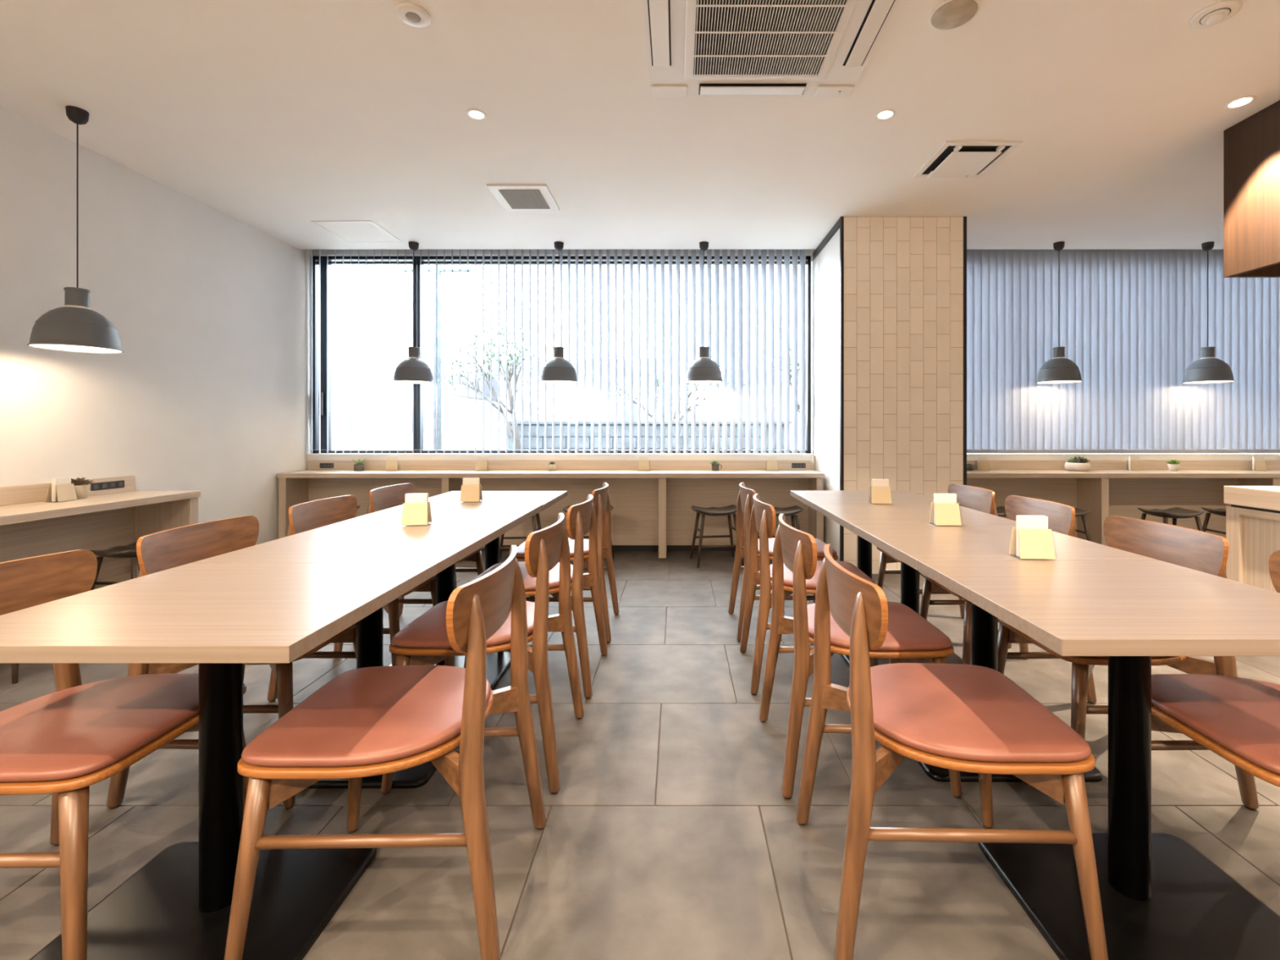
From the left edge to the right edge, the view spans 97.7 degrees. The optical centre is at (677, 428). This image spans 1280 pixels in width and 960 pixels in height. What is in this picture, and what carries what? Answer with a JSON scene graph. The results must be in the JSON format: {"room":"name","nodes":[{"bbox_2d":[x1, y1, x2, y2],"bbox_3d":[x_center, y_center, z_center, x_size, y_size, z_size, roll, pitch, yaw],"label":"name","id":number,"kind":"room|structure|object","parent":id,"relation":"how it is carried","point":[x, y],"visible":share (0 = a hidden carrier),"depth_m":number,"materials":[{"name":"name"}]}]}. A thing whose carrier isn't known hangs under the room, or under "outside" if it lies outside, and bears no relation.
{"room":"restaurant","nodes":[
{"label":"restaurant","id":0,"kind":"room"},
{"bbox_2d":[74,484,88,499],"bbox_3d":[-3.255,0.343,3.030,0.084,0.075,0.084,0,0,0],"label":"pot","id":1,"kind":"object","parent":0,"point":[81,490],"depth_m":3.02,"materials":[{"name":"ceramic"}]},
{"bbox_2d":[0,106,311,545],"bbox_3d":[-3.401,-0.312,0.800,0.100,3.000,9.000,0,0,0],"label":"wall","id":2,"kind":"structure","parent":0,"point":[205,393],"depth_m":3.53,"materials":[{"name":"white paint"}]},
{"bbox_2d":[0,475,134,506],"bbox_3d":[-3.340,0.334,1.212,0.021,0.092,4.425,0,0,0],"label":"backsplash","id":3,"kind":"structure","parent":2,"relation":"attached to","point":[22,494],"depth_m":2.90,"materials":[{"name":"laminate"}]},
{"bbox_2d":[306,248,815,471],"bbox_3d":[1.925,-0.337,5.150,10.551,2.870,0.200,0,0,0],"label":"wall","id":4,"kind":"structure","parent":0,"point":[339,252],"depth_m":5.09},
{"bbox_2d":[306,453,813,460],"bbox_3d":[-1.063,0.256,5.072,4.576,0.060,0.076,0,0,0],"label":"window sill","id":5,"kind":"structure","parent":4,"relation":"attached to","point":[311,456],"depth_m":5.03,"materials":[{"name":"beige wood"}]},
{"bbox_2d":[307,460,813,470],"bbox_3d":[-1.058,0.329,5.038,4.556,0.082,0.021,0,0,0],"label":"backsplash","id":6,"kind":"structure","parent":4,"relation":"attached to","point":[313,464],"depth_m":5.03,"materials":[{"name":"laminate"}]},
{"bbox_2d":[311,256,810,453],"bbox_3d":[-1.064,-0.676,5.135,4.570,1.808,0.110,0,0,0],"label":"window","id":7,"kind":"structure","parent":4,"relation":"in","point":[339,260],"depth_m":5.12,"materials":[{"name":"grey metal"}]},
{"bbox_2d":[311,248,805,453],"bbox_3d":[-1.058,-0.753,5.032,4.546,1.947,0.072,0,0,0],"label":"vertical blind","id":8,"kind":"object","parent":7,"relation":"attached to","point":[732,251],"visible":0.83,"depth_m":5.02,"materials":[{"name":"white fabric"}]},
{"bbox_2d":[305,248,308,463],"bbox_3d":[-3.305,-0.701,4.975,0.026,2.022,0.006,0,0,0],"label":"window frame","id":9,"kind":"structure","parent":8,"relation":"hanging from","point":[305,249],"depth_m":4.97,"materials":[{"name":"white plastic"}]},
{"bbox_2d":[811,216,844,561],"bbox_3d":[1.234,-0.252,4.667,0.022,2.680,0.966,0,0,0],"label":"trim","id":10,"kind":"structure","parent":4,"relation":"attached to","point":[840,223],"depth_m":4.18,"materials":[{"name":"black"}]},
{"bbox_2d":[966,453,1279,453],"bbox_3d":[4.035,-0.676,5.150,3.731,1.808,0.080,0,0,0],"label":"window","id":11,"kind":"structure","parent":4,"relation":"in","point":[966,453],"depth_m":5.11,"materials":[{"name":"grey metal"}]},
{"bbox_2d":[0,0,1279,248],"bbox_3d":[1.925,-1.702,0.800,10.751,0.220,9.000,0,0,0],"label":"ceiling","id":12,"kind":"structure","parent":0,"point":[278,117],"depth_m":2.83,"materials":[{"name":"white paint"}]},
{"bbox_2d":[26,105,123,353],"bbox_3d":[-3.000,-0.995,2.790,0.330,1.194,0.330,0,0,0],"label":"pendant lamp","id":13,"kind":"object","parent":12,"relation":"hanging from","point":[73,326],"visible":1,"depth_m":2.75,"materials":[{"name":"grey metal"}]},
{"bbox_2d":[311,221,402,242],"bbox_3d":[-2.575,-1.589,4.515,0.464,0.006,0.484,0,0,0],"label":"access hatch","id":14,"kind":"object","parent":12,"relation":"attached to","point":[348,231],"visible":1,"depth_m":4.49,"materials":[{"name":"white plastic"}]},
{"bbox_2d":[395,1,431,27],"bbox_3d":[-1.016,-1.582,2.144,0.124,0.020,0.124,0,0,0],"label":"recessed light","id":15,"kind":"object","parent":12,"relation":"in","point":[411,14],"visible":1,"depth_m":2.13,"materials":[{"name":"white plastic"}]},
{"bbox_2d":[392,241,434,383],"bbox_3d":[-2.260,-0.995,4.780,0.330,1.194,0.330,0,0,0],"label":"pendant lamp","id":16,"kind":"object","parent":12,"relation":"hanging from","point":[411,370],"visible":1,"depth_m":4.71,"materials":[{"name":"grey metal"}]},
{"bbox_2d":[466,108,486,120],"bbox_3d":[-1.019,-1.589,2.827,0.100,0.005,0.100,0,0,0],"label":"recessed light","id":17,"kind":"object","parent":12,"relation":"in","point":[476,114],"visible":1,"depth_m":2.83,"materials":[{"name":"white plastic"}]},
{"bbox_2d":[486,184,559,211],"bbox_3d":[-1.050,-1.583,3.845,0.390,0.018,0.420,0,0,0],"label":"ceiling vent","id":18,"kind":"object","parent":12,"relation":"in","point":[513,197],"visible":1,"depth_m":3.81,"materials":[{"name":"white plastic"}]},
{"bbox_2d":[538,241,578,383],"bbox_3d":[-1.017,-0.995,4.780,0.330,1.194,0.330,0,0,0],"label":"pendant lamp","id":19,"kind":"object","parent":12,"relation":"hanging from","point":[558,370],"visible":1,"depth_m":4.70,"materials":[{"name":"grey metal"}]},
{"bbox_2d":[684,241,723,383],"bbox_3d":[0.225,-0.995,4.780,0.330,1.194,0.330,0,0,0],"label":"pendant lamp","id":20,"kind":"object","parent":12,"relation":"hanging from","point":[704,370],"visible":1,"depth_m":4.69,"materials":[{"name":"grey metal"}]},
{"bbox_2d":[643,0,899,97],"bbox_3d":[0.344,-1.567,2.175,0.944,0.049,0.944,0,0,0],"label":"air conditioner","id":21,"kind":"object","parent":12,"relation":"attached to","point":[815,48],"visible":1,"depth_m":2.27,"materials":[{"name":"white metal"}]},
{"bbox_2d":[810,248,813,463],"bbox_3d":[1.200,-0.701,4.975,0.026,2.022,0.006,0,0,0],"label":"window frame","id":22,"kind":"structure","parent":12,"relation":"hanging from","point":[811,249],"depth_m":4.97,"materials":[{"name":"white plastic"}]},
{"bbox_2d":[875,108,895,120],"bbox_3d":[1.051,-1.589,2.827,0.100,0.005,0.100,0,0,0],"label":"recessed light","id":23,"kind":"object","parent":12,"relation":"in","point":[884,114],"visible":1,"depth_m":2.83,"materials":[{"name":"white plastic"}]},
{"bbox_2d":[928,0,980,30],"bbox_3d":[1.058,-1.587,2.136,0.178,0.011,0.178,0,0,0],"label":"ceiling speaker","id":24,"kind":"object","parent":12,"relation":"attached to","point":[948,15],"visible":1,"depth_m":2.13,"materials":[{"name":"white plastic"}]},
{"bbox_2d":[912,141,1022,178],"bbox_3d":[1.695,-1.577,3.303,0.428,0.030,0.434,0,0,0],"label":"ceiling vent","id":25,"kind":"object","parent":12,"relation":"in","point":[953,159],"visible":1,"depth_m":3.24,"materials":[{"name":"white plastic"}]},
{"bbox_2d":[1035,241,1082,383],"bbox_3d":[3.264,-0.995,4.780,0.330,1.194,0.330,0,0,0],"label":"pendant lamp","id":26,"kind":"object","parent":12,"relation":"hanging from","point":[1060,369],"visible":1,"depth_m":4.72,"materials":[{"name":"grey metal"}]},
{"bbox_2d":[966,248,1279,453],"bbox_3d":[4.011,-0.753,5.026,3.679,1.947,0.051,0,0,0],"label":"vertical blind","id":27,"kind":"object","parent":12,"relation":"hanging from","point":[1133,322],"visible":0.66,"depth_m":5.03,"materials":[{"name":"fabric"}]},
{"bbox_2d":[1182,241,1235,383],"bbox_3d":[4.540,-0.995,4.780,0.330,1.194,0.330,0,0,0],"label":"pendant lamp","id":28,"kind":"object","parent":12,"relation":"hanging from","point":[1209,369],"visible":1,"depth_m":4.73,"materials":[{"name":"grey metal"}]},
{"bbox_2d":[1188,0,1242,28],"bbox_3d":[2.060,-1.577,2.140,0.148,0.031,0.148,0,0,0],"label":"smoke detector","id":29,"kind":"object","parent":12,"relation":"attached to","point":[1214,14],"visible":1,"depth_m":2.12,"materials":[{"name":"white plastic"}]},
{"bbox_2d":[1223,95,1256,109],"bbox_3d":[2.740,-1.589,2.720,0.112,0.005,0.112,0,0,0],"label":"recessed light","id":30,"kind":"object","parent":12,"relation":"in","point":[1242,101],"visible":1,"depth_m":2.72,"materials":[{"name":"white plastic"}]},
{"bbox_2d":[1223,100,1279,277],"bbox_3d":[3.514,-1.199,0.790,1.200,0.784,4.380,0,0,0],"label":"hood","id":31,"kind":"object","parent":12,"relation":"hanging from","point":[1251,146],"visible":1,"depth_m":2.83,"materials":[{"name":"brown wood"}]},
{"bbox_2d":[0,551,1279,959],"bbox_3d":[1.925,1.158,0.800,10.751,0.140,9.000,0,0,0],"label":"floor","id":32,"kind":"structure","parent":0,"point":[670,832],"depth_m":1.54,"materials":[{"name":"grey tile"}]},
{"bbox_2d":[11,662,18,684],"bbox_3d":[-2.985,0.862,2.570,0.318,0.452,0.410,0,0,0],"label":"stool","id":33,"kind":"object","parent":32,"relation":"on","point":[15,666],"visible":0.02,"depth_m":2.39,"materials":[{"name":"brown wood"}]},
{"bbox_2d":[0,475,200,589],"bbox_3d":[-3.140,0.685,1.215,0.420,0.794,4.430,0,0,0],"label":"countertop","id":34,"kind":"structure","parent":32,"relation":"on","point":[113,513],"depth_m":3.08,"materials":[{"name":"laminate"}]},
{"bbox_2d":[44,476,76,502],"bbox_3d":[-3.235,0.318,2.930,0.072,0.124,0.108,0,0,-6],"label":"napkin holder","id":35,"kind":"object","parent":34,"relation":"on","point":[61,489],"visible":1,"depth_m":2.91,"materials":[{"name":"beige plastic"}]},
{"bbox_2d":[71,476,93,499],"bbox_3d":[-3.252,0.322,3.032,0.115,0.117,0.107,0,0,0],"label":"potted succulent","id":36,"kind":"object","parent":34,"relation":"on","point":[81,485],"visible":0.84,"depth_m":3.02,"materials":[{"name":"ceramic"}]},
{"bbox_2d":[90,480,124,490],"bbox_3d":[-3.326,0.331,3.260,0.005,0.044,0.190,0,0,0],"label":"power outlet","id":37,"kind":"object","parent":34,"relation":"attached to","point":[98,485],"depth_m":3.26,"materials":[{"name":"grey plastic"}]},
{"bbox_2d":[89,542,137,591],"bbox_3d":[-2.985,0.862,3.100,0.318,0.452,0.410,0,0,0],"label":"stool","id":38,"kind":"object","parent":32,"relation":"on","point":[130,550],"visible":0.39,"depth_m":2.96,"materials":[{"name":"brown wood"}]},
{"bbox_2d":[0,549,248,959],"bbox_3d":[-1.366,0.701,1.250,0.538,0.774,0.458,0,0,0],"label":"dining chair","id":39,"kind":"object","parent":32,"relation":"on","point":[66,741],"visible":0.77,"depth_m":1.18,"materials":[{"name":"brown wood"}]},
{"bbox_2d":[0,563,437,959],"bbox_3d":[-1.041,0.736,1.294,0.708,0.704,0.613,0,0,0],"label":"dining table","id":40,"kind":"object","parent":32,"relation":"on","point":[220,618],"visible":0.91,"depth_m":1.23,"materials":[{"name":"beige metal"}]},
{"bbox_2d":[106,515,356,809],"bbox_3d":[-1.366,0.701,1.820,0.538,0.774,0.458,0,0,0],"label":"dining chair","id":41,"kind":"object","parent":32,"relation":"on","point":[160,551],"visible":0.26,"depth_m":1.72,"materials":[{"name":"brown wood"}]},
{"bbox_2d":[191,525,504,788],"bbox_3d":[-1.041,0.736,1.909,0.708,0.704,0.613,0,0,0],"label":"dining table","id":42,"kind":"object","parent":32,"relation":"on","point":[442,545],"visible":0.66,"depth_m":1.83,"materials":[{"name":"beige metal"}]},
{"bbox_2d":[266,494,435,702],"bbox_3d":[-1.366,0.701,2.445,0.538,0.774,0.458,0,0,0],"label":"dining chair","id":43,"kind":"object","parent":32,"relation":"on","point":[310,515],"visible":0.28,"depth_m":2.42,"materials":[{"name":"brown wood"}]},
{"bbox_2d":[223,545,546,959],"bbox_3d":[-0.622,0.701,1.300,0.538,0.774,0.458,0,0,-2],"label":"dining chair","id":44,"kind":"object","parent":32,"relation":"on","point":[366,722],"visible":1,"depth_m":1.13,"materials":[{"name":"brown wood"}]},
{"bbox_2d":[352,483,484,643],"bbox_3d":[-1.366,0.701,3.030,0.538,0.774,0.458,0,0,0],"label":"dining chair","id":45,"kind":"object","parent":32,"relation":"on","point":[383,498],"visible":0.27,"depth_m":3.09,"materials":[{"name":"brown wood"}]},
{"bbox_2d":[327,504,542,689],"bbox_3d":[-1.041,0.736,2.523,0.708,0.704,0.613,0,0,0],"label":"dining table","id":46,"kind":"object","parent":32,"relation":"on","point":[509,516],"visible":0.48,"depth_m":2.48,"materials":[{"name":"beige wood"}]},
{"bbox_2d":[400,493,431,525],"bbox_3d":[-1.047,0.322,2.240,0.108,0.124,0.072,0,0,-7],"label":"napkin holder","id":47,"kind":"object","parent":46,"relation":"on","point":[416,508],"visible":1,"depth_m":2.22,"materials":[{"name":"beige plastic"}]},
{"bbox_2d":[381,512,583,794],"bbox_3d":[-0.622,0.701,1.885,0.538,0.774,0.458,0,0,0],"label":"dining chair","id":48,"kind":"object","parent":32,"relation":"on","point":[424,641],"visible":0.74,"depth_m":1.71,"materials":[{"name":"brown wood"}]},
{"bbox_2d":[428,491,567,570],"bbox_3d":[-1.035,0.736,3.139,0.708,0.704,0.613,0,0,0],"label":"dining table","id":49,"kind":"object","parent":32,"relation":"on","point":[547,499],"visible":0.38,"depth_m":3.08,"materials":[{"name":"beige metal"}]},
{"bbox_2d":[459,477,482,502],"bbox_3d":[-1.090,0.322,2.950,0.108,0.124,0.072,0,0,-2],"label":"napkin holder","id":50,"kind":"object","parent":49,"relation":"on","point":[471,488],"visible":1,"depth_m":2.93,"materials":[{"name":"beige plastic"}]},
{"bbox_2d":[499,510,542,559],"bbox_3d":[-1.280,0.862,4.500,0.410,0.452,0.318,0,0,-6],"label":"stool","id":51,"kind":"object","parent":32,"relation":"on","point":[533,517],"visible":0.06,"depth_m":4.60,"materials":[{"name":"brown wood"}]},
{"bbox_2d":[463,494,608,698],"bbox_3d":[-0.610,0.701,2.475,0.538,0.774,0.458,0,0,1],"label":"dining chair","id":52,"kind":"object","parent":32,"relation":"on","point":[581,519],"visible":0.62,"depth_m":2.31,"materials":[{"name":"brown wood"}]},
{"bbox_2d":[276,460,824,558],"bbox_3d":[-1.058,0.688,4.847,4.556,0.800,0.404,0,0,0],"label":"countertop","id":53,"kind":"structure","parent":32,"relation":"on","point":[652,511],"depth_m":4.95,"materials":[{"name":"laminate"}]},
{"bbox_2d":[385,456,399,470],"bbox_3d":[-2.532,0.309,4.955,0.108,0.124,0.072,0,0,-5],"label":"napkin holder","id":54,"kind":"object","parent":53,"relation":"on","point":[392,462],"visible":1,"depth_m":4.93,"materials":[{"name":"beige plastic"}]},
{"bbox_2d":[475,456,488,470],"bbox_3d":[-1.735,0.309,4.955,0.108,0.124,0.072,0,0,-3],"label":"napkin holder","id":55,"kind":"object","parent":53,"relation":"on","point":[482,464],"visible":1,"depth_m":4.93,"materials":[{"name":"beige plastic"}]},
{"bbox_2d":[276,470,824,478],"bbox_3d":[-1.058,0.391,4.847,4.556,0.039,0.404,0,0,0],"label":"countertop","id":56,"kind":"structure","parent":53,"relation":"on","point":[304,473],"depth_m":4.65,"materials":[{"name":"laminate"}]},
{"bbox_2d":[638,456,649,470],"bbox_3d":[-0.300,0.309,4.955,0.108,0.124,0.072,0,0,0],"label":"napkin holder","id":57,"kind":"object","parent":53,"relation":"on","point":[643,462],"visible":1,"depth_m":4.93,"materials":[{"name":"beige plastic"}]},
{"bbox_2d":[765,456,777,470],"bbox_3d":[0.835,0.309,4.955,0.108,0.124,0.072,0,0,0],"label":"napkin holder","id":58,"kind":"object","parent":53,"relation":"on","point":[771,462],"visible":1,"depth_m":4.93,"materials":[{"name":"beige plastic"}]},
{"bbox_2d":[516,482,618,643],"bbox_3d":[-0.610,0.701,3.055,0.538,0.774,0.458,0,0,-1],"label":"dining chair","id":59,"kind":"object","parent":32,"relation":"on","point":[601,498],"visible":0.46,"depth_m":2.92,"materials":[{"name":"brown wood"}]},
{"bbox_2d":[689,504,743,568],"bbox_3d":[0.315,0.862,4.550,0.410,0.452,0.318,0,0,-9],"label":"stool","id":60,"kind":"object","parent":32,"relation":"on","point":[728,510],"visible":0.92,"depth_m":4.53,"materials":[{"name":"brown wood"}]},
{"bbox_2d":[757,505,804,539],"bbox_3d":[0.815,0.862,4.530,0.410,0.452,0.318,0,0,2],"label":"stool","id":61,"kind":"object","parent":32,"relation":"on","point":[792,511],"visible":0.37,"depth_m":4.49,"materials":[{"name":"brown wood"}]},
{"bbox_2d":[728,482,838,642],"bbox_3d":[0.569,0.701,3.070,0.538,0.774,0.458,0,0,-1],"label":"dining chair","id":62,"kind":"object","parent":32,"relation":"on","point":[745,500],"visible":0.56,"depth_m":2.97,"materials":[{"name":"brown wood"}]},
{"bbox_2d":[739,493,878,695],"bbox_3d":[0.569,0.701,2.500,0.538,0.774,0.458,0,0,1],"label":"dining chair","id":63,"kind":"object","parent":32,"relation":"on","point":[762,518],"visible":0.63,"depth_m":2.33,"materials":[{"name":"brown wood"}]},
{"bbox_2d":[759,513,962,799],"bbox_3d":[0.574,0.701,1.865,0.538,0.774,0.458,0,0,-1],"label":"dining chair","id":64,"kind":"object","parent":32,"relation":"on","point":[910,637],"visible":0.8,"depth_m":1.69,"materials":[{"name":"brown wood"}]},
{"bbox_2d":[790,490,933,578],"bbox_3d":[1.055,0.736,3.169,0.708,0.704,0.613,0,0,0],"label":"dining table","id":65,"kind":"object","parent":32,"relation":"on","point":[809,498],"visible":0.29,"depth_m":3.12,"materials":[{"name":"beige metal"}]},
{"bbox_2d":[868,479,891,503],"bbox_3d":[1.040,0.322,2.870,0.108,0.124,0.072,0,0,3],"label":"napkin holder","id":66,"kind":"object","parent":65,"relation":"on","point":[880,490],"visible":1,"depth_m":2.85,"materials":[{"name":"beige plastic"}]},
{"bbox_2d":[814,503,1016,667],"bbox_3d":[1.055,0.736,2.554,0.708,0.704,0.613,0,0,0],"label":"dining table","id":67,"kind":"object","parent":32,"relation":"on","point":[846,515],"visible":0.48,"depth_m":2.51,"materials":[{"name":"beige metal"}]},
{"bbox_2d":[876,484,1012,648],"bbox_3d":[1.389,0.701,2.990,0.538,0.774,0.458,0,0,0],"label":"dining chair","id":68,"kind":"object","parent":32,"relation":"on","point":[982,500],"visible":0.34,"depth_m":3.06,"materials":[{"name":"brown wood"}]},
{"bbox_2d":[795,543,1108,959],"bbox_3d":[0.588,0.701,1.315,0.538,0.774,0.458,0,0,2],"label":"dining chair","id":69,"kind":"object","parent":32,"relation":"on","point":[955,717],"visible":1,"depth_m":1.15,"materials":[{"name":"brown wood"}]},
{"bbox_2d":[852,524,1157,782],"bbox_3d":[1.055,0.736,1.939,0.708,0.704,0.613,0,0,0],"label":"dining table","id":70,"kind":"object","parent":32,"relation":"on","point":[909,544],"visible":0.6,"depth_m":1.88,"materials":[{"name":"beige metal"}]},
{"bbox_2d":[928,493,961,525],"bbox_3d":[1.070,0.322,2.235,0.108,0.124,0.072,0,0,2],"label":"napkin holder","id":71,"kind":"object","parent":70,"relation":"on","point":[944,509],"visible":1,"depth_m":2.21,"materials":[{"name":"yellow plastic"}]},
{"bbox_2d":[1008,515,1055,559],"bbox_3d":[1.056,0.322,1.665,0.108,0.124,0.072,0,0,3],"label":"napkin holder","id":72,"kind":"object","parent":70,"relation":"on","point":[1031,538],"visible":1,"depth_m":1.65,"materials":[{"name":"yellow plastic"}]},
{"bbox_2d":[919,495,1097,703],"bbox_3d":[1.389,0.701,2.430,0.538,0.774,0.458,0,0,0],"label":"dining chair","id":73,"kind":"object","parent":32,"relation":"on","point":[1061,517],"visible":0.34,"depth_m":2.40,"materials":[{"name":"brown wood"}]},
{"bbox_2d":[1071,506,1091,541],"bbox_3d":[3.060,0.862,4.480,0.410,0.452,0.318,0,0,0],"label":"stool","id":74,"kind":"object","parent":32,"relation":"on","point":[1078,512],"visible":0.17,"depth_m":4.37,"materials":[{"name":"brown wood"}]},
{"bbox_2d":[917,560,1279,959],"bbox_3d":[1.055,0.736,1.324,0.708,0.704,0.613,0,0,0],"label":"dining table","id":75,"kind":"object","parent":32,"relation":"on","point":[1162,898],"visible":0.91,"depth_m":1.27,"materials":[{"name":"laminate"}]},
{"bbox_2d":[966,460,1279,546],"bbox_3d":[4.085,0.688,4.847,3.830,0.800,0.404,0,0,0],"label":"countertop","id":76,"kind":"structure","parent":32,"relation":"on","point":[1107,489],"depth_m":4.95,"materials":[{"name":"laminate"}]},
{"bbox_2d":[974,456,989,470],"bbox_3d":[2.700,0.309,4.955,0.108,0.124,0.072,0,0,0],"label":"napkin holder","id":77,"kind":"object","parent":76,"relation":"on","point":[981,464],"visible":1,"depth_m":4.93,"materials":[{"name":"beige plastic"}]},
{"bbox_2d":[1063,456,1090,471],"bbox_3d":[3.535,0.304,4.930,0.204,0.135,0.194,0,0,0],"label":"succulent bowl","id":78,"kind":"object","parent":76,"relation":"on","point":[1075,464],"visible":1,"depth_m":4.88,"materials":[{"name":"white ceramic"}]},
{"bbox_2d":[1063,462,1090,471],"bbox_3d":[3.530,0.334,4.930,0.194,0.074,0.194,0,0,0],"label":"pot","id":79,"kind":"object","parent":78,"relation":"on","point":[1070,466],"depth_m":4.86,"materials":[{"name":"white ceramic"}]},
{"bbox_2d":[966,470,1279,478],"bbox_3d":[4.085,0.391,4.847,3.830,0.039,0.404,0,0,0],"label":"countertop","id":80,"kind":"structure","parent":76,"relation":"on","point":[975,473],"depth_m":4.65,"materials":[{"name":"laminate"}]},
{"bbox_2d":[1125,456,1142,470],"bbox_3d":[4.050,0.309,4.955,0.108,0.124,0.072,0,0,0],"label":"napkin holder","id":81,"kind":"object","parent":76,"relation":"on","point":[1134,463],"visible":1,"depth_m":4.94,"materials":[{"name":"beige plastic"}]},
{"bbox_2d":[1248,456,1266,470],"bbox_3d":[5.150,0.309,4.955,0.108,0.124,0.072,0,0,0],"label":"napkin holder","id":82,"kind":"object","parent":76,"relation":"on","point":[1257,463],"visible":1,"depth_m":4.94,"materials":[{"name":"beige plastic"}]},
{"bbox_2d":[997,515,1258,809],"bbox_3d":[1.389,0.701,1.815,0.538,0.774,0.458,0,0,0],"label":"dining chair","id":83,"kind":"object","parent":32,"relation":"on","point":[1195,549],"visible":0.34,"depth_m":1.69,"materials":[{"name":"brown wood"}]},
{"bbox_2d":[1137,506,1205,531],"bbox_3d":[3.900,0.862,4.420,0.410,0.452,0.318,0,0,-3],"label":"stool","id":84,"kind":"object","parent":32,"relation":"on","point":[1175,513],"visible":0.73,"depth_m":4.36,"materials":[{"name":"brown wood"}]},
{"bbox_2d":[1106,550,1279,836],"bbox_3d":[1.389,0.701,1.245,0.538,0.774,0.458,0,0,0],"label":"dining chair","id":85,"kind":"object","parent":32,"relation":"on","point":[1237,719],"visible":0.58,"depth_m":1.26,"materials":[{"name":"orange leather"}]},
{"bbox_2d":[1200,506,1226,534],"bbox_3d":[4.440,0.862,4.440,0.410,0.452,0.318,0,0,2],"label":"stool","id":86,"kind":"object","parent":32,"relation":"on","point":[1222,512],"visible":0.28,"depth_m":4.51,"materials":[{"name":"brown wood"}]},
{"bbox_2d":[1223,485,1279,591],"bbox_3d":[3.314,0.694,0.790,0.800,0.780,4.380,0,0,0],"label":"counter","id":87,"kind":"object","parent":32,"relation":"on","point":[1253,515],"depth_m":2.85,"materials":[{"name":"laminate"}]},
{"bbox_2d":[1223,485,1279,511],"bbox_3d":[3.314,0.351,0.790,0.800,0.094,4.380,0,0,0],"label":"countertop","id":88,"kind":"structure","parent":87,"relation":"on","point":[1267,497],"depth_m":2.84,"materials":[{"name":"laminate"}]},
{"bbox_2d":[811,217,963,568],"bbox_3d":[1.695,-0.342,4.720,0.900,2.860,1.061,0,0,0],"label":"wall pillar","id":89,"kind":"structure","parent":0,"point":[877,273],"depth_m":4.19,"materials":[{"name":"beige tile"}]},
{"bbox_2d":[844,217,962,567],"bbox_3d":[1.695,-0.267,4.197,0.892,2.650,0.004,0,0,0],"label":"trim","id":90,"kind":"structure","parent":89,"relation":"attached to","point":[856,217],"depth_m":4.20,"materials":[{"name":"beige tile"}]},
{"bbox_2d":[963,216,966,484],"bbox_3d":[2.156,-0.252,4.198,0.022,2.680,0.028,0,0,0],"label":"trim","id":91,"kind":"structure","parent":89,"relation":"attached to","point":[964,217],"depth_m":4.18,"materials":[{"name":"black metal"}]},
{"bbox_2d":[966,453,1279,460],"bbox_3d":[4.032,0.256,5.072,3.735,0.060,0.076,0,0,0],"label":"trim","id":92,"kind":"structure","parent":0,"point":[969,456],"depth_m":5.03,"materials":[{"name":"beige wood"}]},
{"bbox_2d":[966,460,1279,470],"bbox_3d":[4.085,0.329,5.038,3.830,0.082,0.021,0,0,0],"label":"backsplash","id":93,"kind":"structure","parent":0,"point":[993,464],"depth_m":5.03,"materials":[{"name":"laminate"}]},
{"label":"outside","id":94,"kind":"structure","parent":0,"visible":0},
{"bbox_3d":[0.000,1.438,47.675,120.000,0.200,84.650,0,0,0],"label":"ground","id":95,"kind":"structure","parent":94,"visible":0},
{"bbox_2d":[331,371,500,449],"bbox_3d":[-11.600,-0.537,23.500,7.400,3.750,7.600,0,0,0],"label":"house","id":96,"kind":"structure","parent":95,"relation":"on","point":[381,378],"depth_m":20.00,"materials":[{"name":"white"}]},
{"bbox_2d":[402,264,471,449],"bbox_3d":[-4.950,-2.412,11.500,1.400,7.500,0.178,0,0,0],"label":"utility pole","id":97,"kind":"object","parent":95,"relation":"on","point":[439,269],"visible":0.62,"depth_m":11.44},
{"bbox_2d":[437,320,548,449],"bbox_3d":[-3.123,-0.226,9.419,1.997,3.130,1.831,0,0,0],"label":"tree","id":98,"kind":"object","parent":95,"relation":"on","point":[510,372],"visible":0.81,"depth_m":9.15,"materials":[{"name":"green plant"}]},
{"bbox_2d":[492,359,660,449],"bbox_3d":[-4.000,-0.887,25.000,6.600,4.450,6.600,0,0,0],"label":"house","id":99,"kind":"structure","parent":95,"relation":"on","point":[534,379],"depth_m":22.00,"materials":[{"name":"white"}]},
{"bbox_2d":[503,421,791,449],"bbox_3d":[-0.500,0.603,9.625,4.900,1.470,0.350,0,0,0],"label":"fence","id":100,"kind":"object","parent":95,"relation":"on","point":[526,424],"depth_m":9.49,"materials":[{"name":"white metal"}]},
{"bbox_2d":[601,355,737,421],"bbox_3d":[-0.287,-0.138,12.653,2.786,2.955,3.666,0,0,-12],"label":"tree","id":101,"kind":"object","parent":95,"relation":"on","point":[619,393],"visible":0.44,"depth_m":13.37,"materials":[{"name":"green plant"}]},
{"bbox_2d":[727,368,799,449],"bbox_3d":[6.000,-0.787,27.000,6.600,4.250,6.600,0,0,0],"label":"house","id":102,"kind":"structure","parent":95,"relation":"on","point":[736,370],"depth_m":24.00,"materials":[{"name":"white"}]},
{"bbox_2d":[758,335,799,413],"bbox_3d":[2.689,-0.276,10.214,2.458,3.233,2.991,0,0,0],"label":"tree","id":103,"kind":"object","parent":95,"relation":"on","point":[783,349],"visible":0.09,"depth_m":10.61,"materials":[{"name":"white plant"}]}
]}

